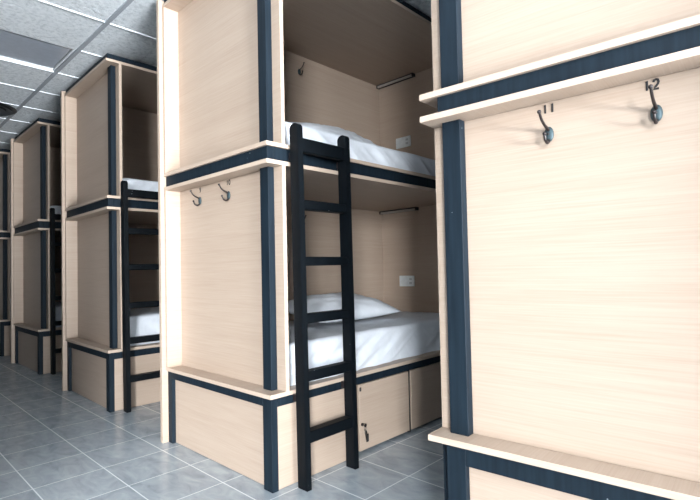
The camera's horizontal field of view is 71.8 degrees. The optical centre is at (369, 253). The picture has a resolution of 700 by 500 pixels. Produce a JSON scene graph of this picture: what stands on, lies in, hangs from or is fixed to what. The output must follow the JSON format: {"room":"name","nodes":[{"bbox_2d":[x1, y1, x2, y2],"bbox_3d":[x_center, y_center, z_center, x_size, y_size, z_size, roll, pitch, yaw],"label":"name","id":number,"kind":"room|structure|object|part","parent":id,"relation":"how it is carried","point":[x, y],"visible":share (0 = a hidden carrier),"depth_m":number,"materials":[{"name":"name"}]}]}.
{"room":"dormitory","nodes":[
{"label":"dormitory","id":0,"kind":"room"},
{"bbox_2d":[0,0,430,149],"bbox_3d":[-1.801,-1.720,1.396,14.600,0.100,7.260,-3,-2,42],"label":"ceiling","id":1,"kind":"structure","parent":0,"point":[31,18],"depth_m":3.59,"materials":[{"name":"tile"}]},
{"bbox_2d":[0,102,16,115],"bbox_3d":[-3.958,-1.500,4.954,0.560,0.034,0.560,-3,-2,42],"label":"ceiling vent","id":2,"kind":"object","parent":1,"relation":"in","point":[5,110],"visible":1,"depth_m":5.06,"materials":[{"name":"black metal"}]},
{"bbox_2d":[0,28,74,70],"bbox_3d":[-2.901,-1.609,3.537,0.584,0.049,1.170,-3,-2,42],"label":"ceiling light","id":3,"kind":"object","parent":1,"relation":"attached to","point":[16,47],"visible":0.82,"depth_m":3.81,"materials":[{"name":"white plastic"}]},
{"bbox_2d":[0,0,133,127],"bbox_3d":[-2.047,-1.669,1.126,14.600,0.010,6.028,-3,-2,42],"label":"trim","id":4,"kind":"structure","parent":1,"relation":"attached to","point":[126,3],"depth_m":3.80,"materials":[{"name":"grey metal"}]},
{"bbox_2d":[0,0,156,143],"bbox_3d":[-1.697,-1.673,1.300,13.813,0.009,7.260,-3,-2,42],"label":"trim","id":5,"kind":"structure","parent":1,"relation":"attached to","point":[36,0],"depth_m":3.96,"materials":[{"name":"white metal"}]},
{"bbox_2d":[0,355,443,499],"bbox_3d":[-1.735,1.178,1.313,14.600,0.100,7.260,-3,-2,42],"label":"floor","id":6,"kind":"structure","parent":0,"point":[56,444],"depth_m":2.66,"materials":[{"name":"grey tile"}]},
{"bbox_2d":[0,149,10,356],"bbox_3d":[-4.568,0.001,7.426,1.113,2.732,2.035,-3,-2,42],"label":"pod","id":7,"kind":"object","parent":6,"relation":"on","point":[5,185],"visible":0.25,"depth_m":6.42,"materials":[{"name":"brown wood"}]},
{"bbox_3d":[-4.820,1.116,6.339,0.070,0.453,0.036,-3,-2,42],"label":"post","id":8,"kind":"part","parent":7,"relation":"part of","materials":[{"name":"black metal"}]},
{"bbox_3d":[-5.171,-0.794,6.774,1.056,1.022,0.020,-3,-2,42],"label":"panel","id":9,"kind":"part","parent":7,"relation":"part of","materials":[{"name":"brown wood"}]},
{"bbox_3d":[-5.145,0.357,6.741,1.056,1.062,0.020,-3,-2,42],"label":"panel","id":10,"kind":"part","parent":7,"relation":"part of","materials":[{"name":"brown wood"}]},
{"bbox_3d":[-4.875,-0.809,6.464,0.070,1.022,0.036,-3,-2,42],"label":"corner post","id":11,"kind":"part","parent":7,"relation":"part of","materials":[{"name":"black metal"}]},
{"bbox_3d":[-4.849,0.341,6.431,0.070,1.062,0.036,-3,-2,42],"label":"corner post","id":12,"kind":"part","parent":7,"relation":"part of","materials":[{"name":"black metal"}]},
{"bbox_3d":[-4.610,1.145,6.544,0.032,0.393,0.548,-3,-2,42],"label":"panel","id":13,"kind":"part","parent":7,"relation":"part of","materials":[{"name":"brown wood"}]},
{"bbox_3d":[-4.162,-0.241,7.104,0.036,0.069,1.963,-3,-2,42],"label":"rail","id":14,"kind":"part","parent":7,"relation":"part of","materials":[{"name":"black metal"}]},
{"bbox_3d":[-4.156,0.923,7.049,0.036,0.058,1.903,-3,-2,42],"label":"rail","id":15,"kind":"part","parent":7,"relation":"part of","materials":[{"name":"black metal"}]},
{"bbox_3d":[-4.884,-0.770,7.814,0.020,1.022,1.900,-3,-2,42],"label":"panel","id":16,"kind":"part","parent":7,"relation":"part of","materials":[{"name":"brown wood"}]},
{"bbox_3d":[-4.858,0.380,7.781,0.020,1.062,1.900,-3,-2,42],"label":"panel","id":17,"kind":"part","parent":7,"relation":"part of","materials":[{"name":"brown wood"}]},
{"bbox_2d":[10,118,61,374],"bbox_3d":[-3.242,-0.064,6.218,1.113,2.732,2.035,-3,-2,43],"label":"pod","id":18,"kind":"object","parent":6,"relation":"on","point":[35,153],"visible":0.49,"depth_m":5.62,"materials":[{"name":"brown wood"}]},
{"bbox_3d":[-4.234,1.087,5.811,0.050,0.453,0.036,-3,-2,43],"label":"post","id":19,"kind":"part","parent":18,"relation":"part of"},
{"bbox_3d":[-3.872,0.872,5.481,0.946,0.058,0.036,-3,-2,43],"label":"rail","id":20,"kind":"part","parent":18,"relation":"part of","materials":[{"name":"black metal"}]},
{"bbox_3d":[-3.860,1.097,5.482,0.946,0.393,0.014,-3,-2,43],"label":"panel","id":21,"kind":"part","parent":18,"relation":"part of","materials":[{"name":"brown wood"}]},
{"bbox_3d":[-3.917,-1.412,5.540,1.066,0.045,0.036,-3,-2,43],"label":"roof rail","id":22,"kind":"part","parent":18,"relation":"part of","materials":[{"name":"wood"}]},
{"bbox_3d":[-3.892,-0.291,5.507,1.066,0.074,0.036,-3,-2,43],"label":"rail","id":23,"kind":"part","parent":18,"relation":"part of","materials":[{"name":"wood"}]},
{"bbox_3d":[-3.844,-0.859,5.566,1.056,1.022,0.020,-3,-2,43],"label":"panel","id":24,"kind":"part","parent":18,"relation":"part of","materials":[{"name":"brown wood"}]},
{"bbox_3d":[-3.818,0.294,5.533,1.056,1.057,0.020,-3,-2,43],"label":"panel","id":25,"kind":"part","parent":18,"relation":"part of","materials":[{"name":"brown wood"}]},
{"bbox_3d":[-3.494,1.051,5.132,0.070,0.453,0.036,-3,-2,43],"label":"post","id":26,"kind":"part","parent":18,"relation":"part of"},
{"bbox_3d":[-3.549,-0.874,5.256,0.070,1.022,0.036,-3,-2,43],"label":"corner post","id":27,"kind":"part","parent":18,"relation":"part of","materials":[{"name":"black metal"}]},
{"bbox_3d":[-3.523,0.279,5.223,0.070,1.057,0.036,-3,-2,43],"label":"corner post","id":28,"kind":"part","parent":18,"relation":"part of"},
{"bbox_3d":[-2.861,-1.425,5.928,0.036,0.045,1.963,-3,-2,43],"label":"roof rail","id":29,"kind":"part","parent":18,"relation":"part of","materials":[{"name":"wood"}]},
{"bbox_3d":[-2.836,-0.304,5.896,0.036,0.074,1.963,-3,-2,43],"label":"rail","id":30,"kind":"part","parent":18,"relation":"part of","materials":[{"name":"wood"}]},
{"bbox_3d":[-3.284,1.080,5.336,0.032,0.393,0.548,-3,-2,43],"label":"panel","id":31,"kind":"part","parent":18,"relation":"part of","materials":[{"name":"brown wood"}]},
{"bbox_3d":[-2.829,0.859,5.840,0.036,0.058,1.903,-3,-2,43],"label":"rail","id":32,"kind":"part","parent":18,"relation":"part of","materials":[{"name":"black metal"}]},
{"bbox_2d":[50,205,60,213],"bbox_3d":[-3.198,-0.434,6.259,0.919,0.181,1.862,-3,-2,43],"label":"mattress","id":33,"kind":"object","parent":18,"relation":"on","point":[57,208],"visible":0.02,"depth_m":5.35,"materials":[{"name":"white fabric"}]},
{"bbox_3d":[-3.557,-0.835,6.606,0.020,1.022,1.900,-3,-2,43],"label":"panel","id":34,"kind":"part","parent":18,"relation":"part of","materials":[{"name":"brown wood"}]},
{"bbox_2d":[50,208,61,374],"bbox_3d":[-3.267,0.393,5.269,0.098,1.765,0.358,-3,-2,43],"label":"ladder","id":35,"kind":"object","parent":18,"relation":"attached to","point":[53,323],"visible":0.54,"depth_m":5.13,"materials":[{"name":"black metal"}]},
{"bbox_2d":[55,302,61,326],"bbox_3d":[-3.172,0.706,6.227,0.918,0.241,1.862,-3,-2,43],"label":"mattress","id":36,"kind":"object","parent":18,"relation":"on","point":[58,305],"visible":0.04,"depth_m":5.33,"materials":[{"name":"white fabric"}]},
{"bbox_3d":[-3.531,0.318,6.573,0.020,1.057,1.900,-3,-2,43],"label":"panel","id":37,"kind":"part","parent":18,"relation":"part of","materials":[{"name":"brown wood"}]},
{"bbox_2d":[61,53,159,411],"bbox_3d":[-1.714,-0.150,4.776,1.113,2.751,2.035,-3,-2,43],"label":"pod","id":38,"kind":"object","parent":6,"relation":"on","point":[109,122],"visible":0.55,"depth_m":4.18,"materials":[{"name":"brown wood"}]},
{"bbox_3d":[-2.711,1.014,4.381,0.050,0.448,0.036,-3,-2,43],"label":"post","id":39,"kind":"part","parent":38,"relation":"part of","materials":[{"name":"wood"}]},
{"bbox_3d":[-2.353,0.799,4.046,0.946,0.053,0.036,-3,-2,43],"label":"rail","id":40,"kind":"part","parent":38,"relation":"part of","materials":[{"name":"black metal"}]},
{"bbox_3d":[-2.398,-1.508,4.105,1.066,0.045,0.036,-3,-2,43],"label":"roof rail","id":41,"kind":"part","parent":38,"relation":"part of","materials":[{"name":"wood"}]},
{"bbox_3d":[-2.340,1.022,4.047,0.946,0.393,0.014,-3,-2,43],"label":"panel","id":42,"kind":"part","parent":38,"relation":"part of","materials":[{"name":"brown wood"}]},
{"bbox_3d":[-2.372,-0.374,4.073,1.066,0.067,0.036,-3,-2,43],"label":"rail","id":43,"kind":"part","parent":38,"relation":"part of","materials":[{"name":"wood"}]},
{"bbox_3d":[-2.325,-0.946,4.131,1.056,1.039,0.020,-3,-2,43],"label":"panel","id":44,"kind":"part","parent":38,"relation":"part of","materials":[{"name":"brown wood"}]},
{"bbox_3d":[-2.298,0.216,4.098,1.056,1.073,0.020,-3,-2,43],"label":"panel","id":45,"kind":"part","parent":38,"relation":"part of","materials":[{"name":"brown wood"}]},
{"bbox_3d":[-1.979,0.978,3.692,0.070,0.448,0.036,-3,-2,43],"label":"post","id":46,"kind":"part","parent":38,"relation":"part of","materials":[{"name":"wood"}]},
{"bbox_3d":[-2.033,-0.962,3.817,0.070,1.039,0.036,-3,-2,43],"label":"corner post","id":47,"kind":"part","parent":38,"relation":"part of","materials":[{"name":"wood"}]},
{"bbox_3d":[-2.007,0.200,3.784,0.070,1.073,0.036,-3,-2,43],"label":"corner post","id":48,"kind":"part","parent":38,"relation":"part of","materials":[{"name":"black metal"}]},
{"bbox_3d":[-1.337,-1.521,4.481,0.036,0.045,1.963,-3,-2,43],"label":"roof rail","id":49,"kind":"part","parent":38,"relation":"part of","materials":[{"name":"blue wood"}]},
{"bbox_3d":[-1.312,-0.387,4.448,0.036,0.067,1.963,-3,-2,43],"label":"rail","id":50,"kind":"part","parent":38,"relation":"part of","materials":[{"name":"black metal"}]},
{"bbox_3d":[-1.766,1.004,3.894,0.032,0.393,0.548,-3,-2,43],"label":"panel","id":51,"kind":"part","parent":38,"relation":"part of","materials":[{"name":"brown wood"}]},
{"bbox_3d":[-1.305,0.785,4.393,0.036,0.053,1.903,-3,-2,43],"label":"rail","id":52,"kind":"part","parent":38,"relation":"part of","materials":[{"name":"black metal"}]},
{"bbox_2d":[120,180,159,412],"bbox_3d":[-1.756,0.317,3.821,0.098,1.765,0.358,-3,-2,43],"label":"ladder","id":53,"kind":"object","parent":38,"relation":"attached to","point":[125,192],"visible":0.52,"depth_m":3.70,"materials":[{"name":"black metal"}]},
{"bbox_2d":[122,178,157,191],"bbox_3d":[-1.670,-0.514,4.816,0.918,0.181,1.862,-3,-2,43],"label":"mattress","id":54,"kind":"object","parent":38,"relation":"on","point":[136,184],"visible":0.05,"depth_m":3.98,"materials":[{"name":"white fabric"}]},
{"bbox_3d":[-2.025,-0.923,5.167,0.020,1.039,1.900,-3,-2,43],"label":"panel","id":55,"kind":"part","parent":38,"relation":"part of","materials":[{"name":"brown wood"}]},
{"bbox_3d":[-1.998,0.239,5.134,0.020,1.073,1.900,-3,-2,43],"label":"panel","id":56,"kind":"part","parent":38,"relation":"part of","materials":[{"name":"brown wood"}]},
{"bbox_2d":[130,307,159,345],"bbox_3d":[-1.644,0.636,4.783,0.917,0.241,1.862,-3,-2,43],"label":"mattress","id":57,"kind":"object","parent":38,"relation":"on","point":[143,321],"visible":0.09,"depth_m":3.98,"materials":[{"name":"white fabric"}]},
{"bbox_2d":[156,0,441,492],"bbox_3d":[-0.223,-0.241,3.401,1.117,2.787,2.035,-3,-2,42],"label":"pod","id":58,"kind":"object","parent":6,"relation":"on","point":[229,82],"visible":0.76,"depth_m":2.93,"materials":[{"name":"brown wood"}]},
{"bbox_3d":[-1.216,0.944,2.994,0.050,0.441,0.036,-3,-2,42],"label":"post","id":59,"kind":"part","parent":58,"relation":"part of","materials":[{"name":"blue wood"}]},
{"bbox_2d":[190,190,200,205],"bbox_3d":[-1.035,-0.330,2.873,0.030,0.093,0.071,-3,-2,42],"label":"coat hook","id":60,"kind":"object","parent":58,"relation":"attached to","point":[199,198],"visible":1,"depth_m":2.88,"materials":[{"name":"metal"}]},
{"bbox_3d":[-0.853,0.729,2.662,0.950,0.046,0.036,-3,-2,42],"label":"rail","id":61,"kind":"part","parent":58,"relation":"part of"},
{"bbox_3d":[-0.873,-0.467,2.690,1.070,0.066,0.036,-3,-2,42],"label":"rail","id":62,"kind":"part","parent":58,"relation":"part of","materials":[{"name":"wood"}]},
{"bbox_3d":[-0.840,0.948,2.664,0.950,0.393,0.014,-3,-2,42],"label":"panel","id":63,"kind":"part","parent":58,"relation":"part of","materials":[{"name":"brown wood"}]},
{"bbox_2d":[218,184,229,200],"bbox_3d":[-0.800,-0.337,2.658,0.030,0.093,0.071,-3,-2,42],"label":"coat hook","id":64,"kind":"object","parent":58,"relation":"attached to","point":[228,192],"visible":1,"depth_m":2.66,"materials":[{"name":"metal"}]},
{"bbox_3d":[-0.826,-1.047,2.749,1.060,1.055,0.020,-3,-2,42],"label":"panel","id":65,"kind":"part","parent":58,"relation":"part of","materials":[{"name":"brown wood"}]},
{"bbox_3d":[-0.799,0.136,2.715,1.060,1.100,0.020,-3,-2,42],"label":"panel","id":66,"kind":"part","parent":58,"relation":"part of","materials":[{"name":"brown wood"}]},
{"bbox_3d":[-0.529,-1.063,2.438,0.070,1.055,0.036,-3,-2,42],"label":"corner post","id":67,"kind":"part","parent":58,"relation":"part of","materials":[{"name":"wood"}]},
{"bbox_3d":[-0.502,0.120,2.404,0.070,1.100,0.036,-3,-2,42],"label":"corner post","id":68,"kind":"part","parent":58,"relation":"part of","materials":[{"name":"black metal"}]},
{"bbox_3d":[-0.472,0.907,2.312,0.070,0.441,0.036,-3,-2,42],"label":"post","id":69,"kind":"part","parent":58,"relation":"part of","materials":[{"name":"blue wood"}]},
{"bbox_2d":[298,62,304,74],"bbox_3d":[-0.527,-1.434,3.753,0.071,0.093,0.030,-3,-2,42],"label":"coat hook","id":70,"kind":"object","parent":58,"relation":"attached to","point":[299,70],"visible":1,"depth_m":3.76,"materials":[{"name":"metal"}]},
{"bbox_3d":[-0.263,0.930,2.517,0.032,0.393,0.548,-3,-2,42],"label":"panel","id":71,"kind":"part","parent":58,"relation":"part of","materials":[{"name":"brown wood"}]},
{"bbox_2d":[289,123,358,491],"bbox_3d":[-0.230,0.244,2.466,0.098,1.765,0.358,-3,-2,42],"label":"ladder","id":72,"kind":"object","parent":58,"relation":"attached to","point":[306,435],"visible":1,"depth_m":2.40,"materials":[{"name":"black metal"}]},
{"bbox_3d":[-0.538,-1.024,3.788,0.020,1.055,1.900,-3,-2,42],"label":"panel","id":73,"kind":"part","parent":58,"relation":"part of","materials":[{"name":"brown wood"}]},
{"bbox_3d":[-0.511,0.159,3.753,0.020,1.100,1.900,-3,-2,42],"label":"panel","id":74,"kind":"part","parent":58,"relation":"part of","materials":[{"name":"brown wood"}]},
{"bbox_3d":[0.185,-0.480,3.078,0.036,0.066,1.963,-3,-2,42],"label":"rail","id":75,"kind":"part","parent":58,"relation":"part of","materials":[{"name":"wood"}]},
{"bbox_3d":[0.192,0.715,3.021,0.036,0.046,1.903,-3,-2,42],"label":"rail","id":76,"kind":"part","parent":58,"relation":"part of","materials":[{"name":"blue wood"}]},
{"bbox_2d":[285,121,435,175],"bbox_3d":[-0.172,-0.602,3.435,0.934,0.172,1.862,-3,-2,42],"label":"mattress","id":77,"kind":"object","parent":58,"relation":"on","point":[359,150],"visible":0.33,"depth_m":3.04,"materials":[{"name":"white fabric"}]},
{"bbox_2d":[290,122,375,144],"bbox_3d":[-0.221,-0.850,3.495,0.353,0.310,0.761,-2,-2,25],"label":"pillow","id":78,"kind":"object","parent":77,"relation":"on","point":[331,129],"visible":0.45,"depth_m":3.38,"materials":[{"name":"white fabric"}]},
{"bbox_2d":[288,311,439,386],"bbox_3d":[-0.139,0.583,3.396,0.950,0.211,1.862,-3,-2,42],"label":"mattress","id":79,"kind":"object","parent":58,"relation":"on","point":[387,338],"visible":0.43,"depth_m":3.04,"materials":[{"name":"white fabric"}]},
{"bbox_2d":[288,292,400,322],"bbox_3d":[-0.218,0.380,3.483,0.492,0.188,0.860,-3,-2,40],"label":"pillow","id":80,"kind":"object","parent":79,"relation":"on","point":[364,307],"visible":0.66,"depth_m":3.35,"materials":[{"name":"white fabric"}]},
{"bbox_2d":[363,424,368,441],"bbox_3d":[-0.022,1.007,2.723,0.024,0.105,0.040,-3,-2,42],"label":"keys","id":81,"kind":"object","parent":58,"relation":"hanging from","point":[365,425],"visible":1,"depth_m":2.71,"materials":[{"name":"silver metal"}]},
{"bbox_3d":[0.087,0.928,2.895,0.026,0.371,0.452,-3,-2,42],"label":"locker door","id":82,"kind":"part","parent":58,"relation":"part of","materials":[{"name":"brown wood"}]},
{"bbox_2d":[376,73,414,89],"bbox_3d":[0.231,-1.540,4.320,0.420,0.028,0.042,-3,-2,42],"label":"light","id":83,"kind":"object","parent":58,"relation":"attached to","point":[411,75],"visible":1,"depth_m":4.30,"materials":[{"name":"brown metal"}]},
{"bbox_2d":[379,207,418,214],"bbox_3d":[0.257,-0.379,4.287,0.420,0.028,0.042,-3,-2,42],"label":"light","id":84,"kind":"object","parent":58,"relation":"attached to","point":[411,208],"visible":1,"depth_m":4.26,"materials":[{"name":"brown metal"}]},
{"bbox_2d":[381,208,414,213],"bbox_3d":[0.248,-0.374,4.277,0.390,0.016,0.016,-3,-2,42],"label":"diffuser","id":85,"kind":"object","parent":84,"relation":"attached to","point":[404,209],"depth_m":4.27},
{"bbox_2d":[396,135,410,148],"bbox_3d":[0.298,-0.985,4.274,0.166,0.094,0.012,-3,-2,42],"label":"wall socket","id":86,"kind":"object","parent":58,"relation":"attached to","point":[402,142],"visible":1,"depth_m":4.26,"materials":[{"name":"white plastic"}]},
{"bbox_2d":[397,138,403,146],"bbox_3d":[0.275,-0.984,4.289,0.080,0.066,0.004,-3,-2,42],"label":"switch","id":87,"kind":"object","parent":86,"relation":"attached to","point":[400,141],"depth_m":4.29,"materials":[{"name":"white plastic"}]},
{"bbox_2d":[399,276,414,285],"bbox_3d":[0.327,0.239,4.237,0.166,0.094,0.012,-3,-2,42],"label":"wall socket","id":88,"kind":"object","parent":58,"relation":"attached to","point":[404,280],"visible":1,"depth_m":4.23,"materials":[{"name":"white plastic"}]},
{"bbox_2d":[400,277,407,284],"bbox_3d":[0.304,0.240,4.253,0.080,0.066,0.004,-3,-2,42],"label":"switch","id":89,"kind":"object","parent":88,"relation":"attached to","point":[403,280],"depth_m":4.25,"materials":[{"name":"white plastic"}]},
{"bbox_3d":[0.477,-1.037,4.132,1.010,1.055,0.020,-3,-2,42],"label":"panel","id":90,"kind":"part","parent":58,"relation":"part of","materials":[{"name":"brown wood"}]},
{"bbox_3d":[0.504,0.146,4.098,1.010,1.100,0.020,-3,-2,42],"label":"panel","id":91,"kind":"part","parent":58,"relation":"part of","materials":[{"name":"brown wood"}]},
{"bbox_3d":[0.159,-1.630,3.111,0.036,0.045,1.963,-3,-2,42],"label":"roof rail","id":92,"kind":"part","parent":58,"relation":"part of","materials":[{"name":"blue wood"}]},
{"bbox_3d":[0.410,0.931,3.246,0.026,0.371,0.454,-3,-2,42],"label":"locker door","id":93,"kind":"part","parent":58,"relation":"part of","materials":[{"name":"brown wood"}]},
{"bbox_2d":[419,0,699,499],"bbox_3d":[1.240,-0.308,2.102,1.117,2.780,2.035,-3,-2,39],"label":"pod","id":94,"kind":"object","parent":6,"relation":"on","point":[569,265],"visible":0.98,"depth_m":1.45,"materials":[{"name":"brown wood"}]},
{"bbox_3d":[0.286,0.864,1.673,0.037,0.456,0.042,-3,-2,39],"label":"post","id":95,"kind":"part","parent":94,"relation":"part of","materials":[{"name":"wood"}]},
{"bbox_3d":[0.278,-1.089,1.703,0.070,1.068,0.036,-3,-2,39],"label":"corner post","id":96,"kind":"part","parent":94,"relation":"part of","materials":[{"name":"wood"}]},
{"bbox_3d":[0.304,0.078,1.670,0.070,1.074,0.036,-3,-2,39],"label":"corner post","id":97,"kind":"part","parent":94,"relation":"part of","materials":[{"name":"black metal"}]},
{"bbox_3d":[0.302,0.862,1.608,0.070,0.456,0.036,-3,-2,39],"label":"post","id":98,"kind":"part","parent":94,"relation":"part of","materials":[{"name":"wood"}]},
{"bbox_3d":[0.686,0.874,1.311,0.900,0.393,0.014,-3,-2,39],"label":"panel","id":99,"kind":"part","parent":94,"relation":"part of","materials":[{"name":"brown wood"}]},
{"bbox_2d":[537,110,553,143],"bbox_3d":[0.527,-0.379,1.458,0.030,0.091,0.093,-3,-2,39],"label":"coat hook","id":100,"kind":"object","parent":94,"relation":"attached to","point":[548,134],"visible":1,"depth_m":1.47,"materials":[{"name":"metal"}]},
{"bbox_3d":[0.640,-1.105,1.447,1.060,1.068,0.020,-3,-2,39],"label":"panel","id":101,"kind":"part","parent":94,"relation":"part of","materials":[{"name":"brown wood"}]},
{"bbox_3d":[0.640,-0.525,1.349,1.020,0.057,0.036,-3,-2,39],"label":"rail","id":102,"kind":"part","parent":94,"relation":"part of","materials":[{"name":"blue wood"}]},
{"bbox_3d":[0.674,0.647,1.309,0.900,0.061,0.036,-3,-2,39],"label":"rail","id":103,"kind":"part","parent":94,"relation":"part of","materials":[{"name":"wood"}]},
{"bbox_2d":[648,84,662,123],"bbox_3d":[0.751,-0.392,1.277,0.030,0.091,0.092,-3,-2,39],"label":"coat hook","id":104,"kind":"object","parent":94,"relation":"attached to","point":[656,113],"visible":1,"depth_m":1.29,"materials":[{"name":"metal"}]}
]}

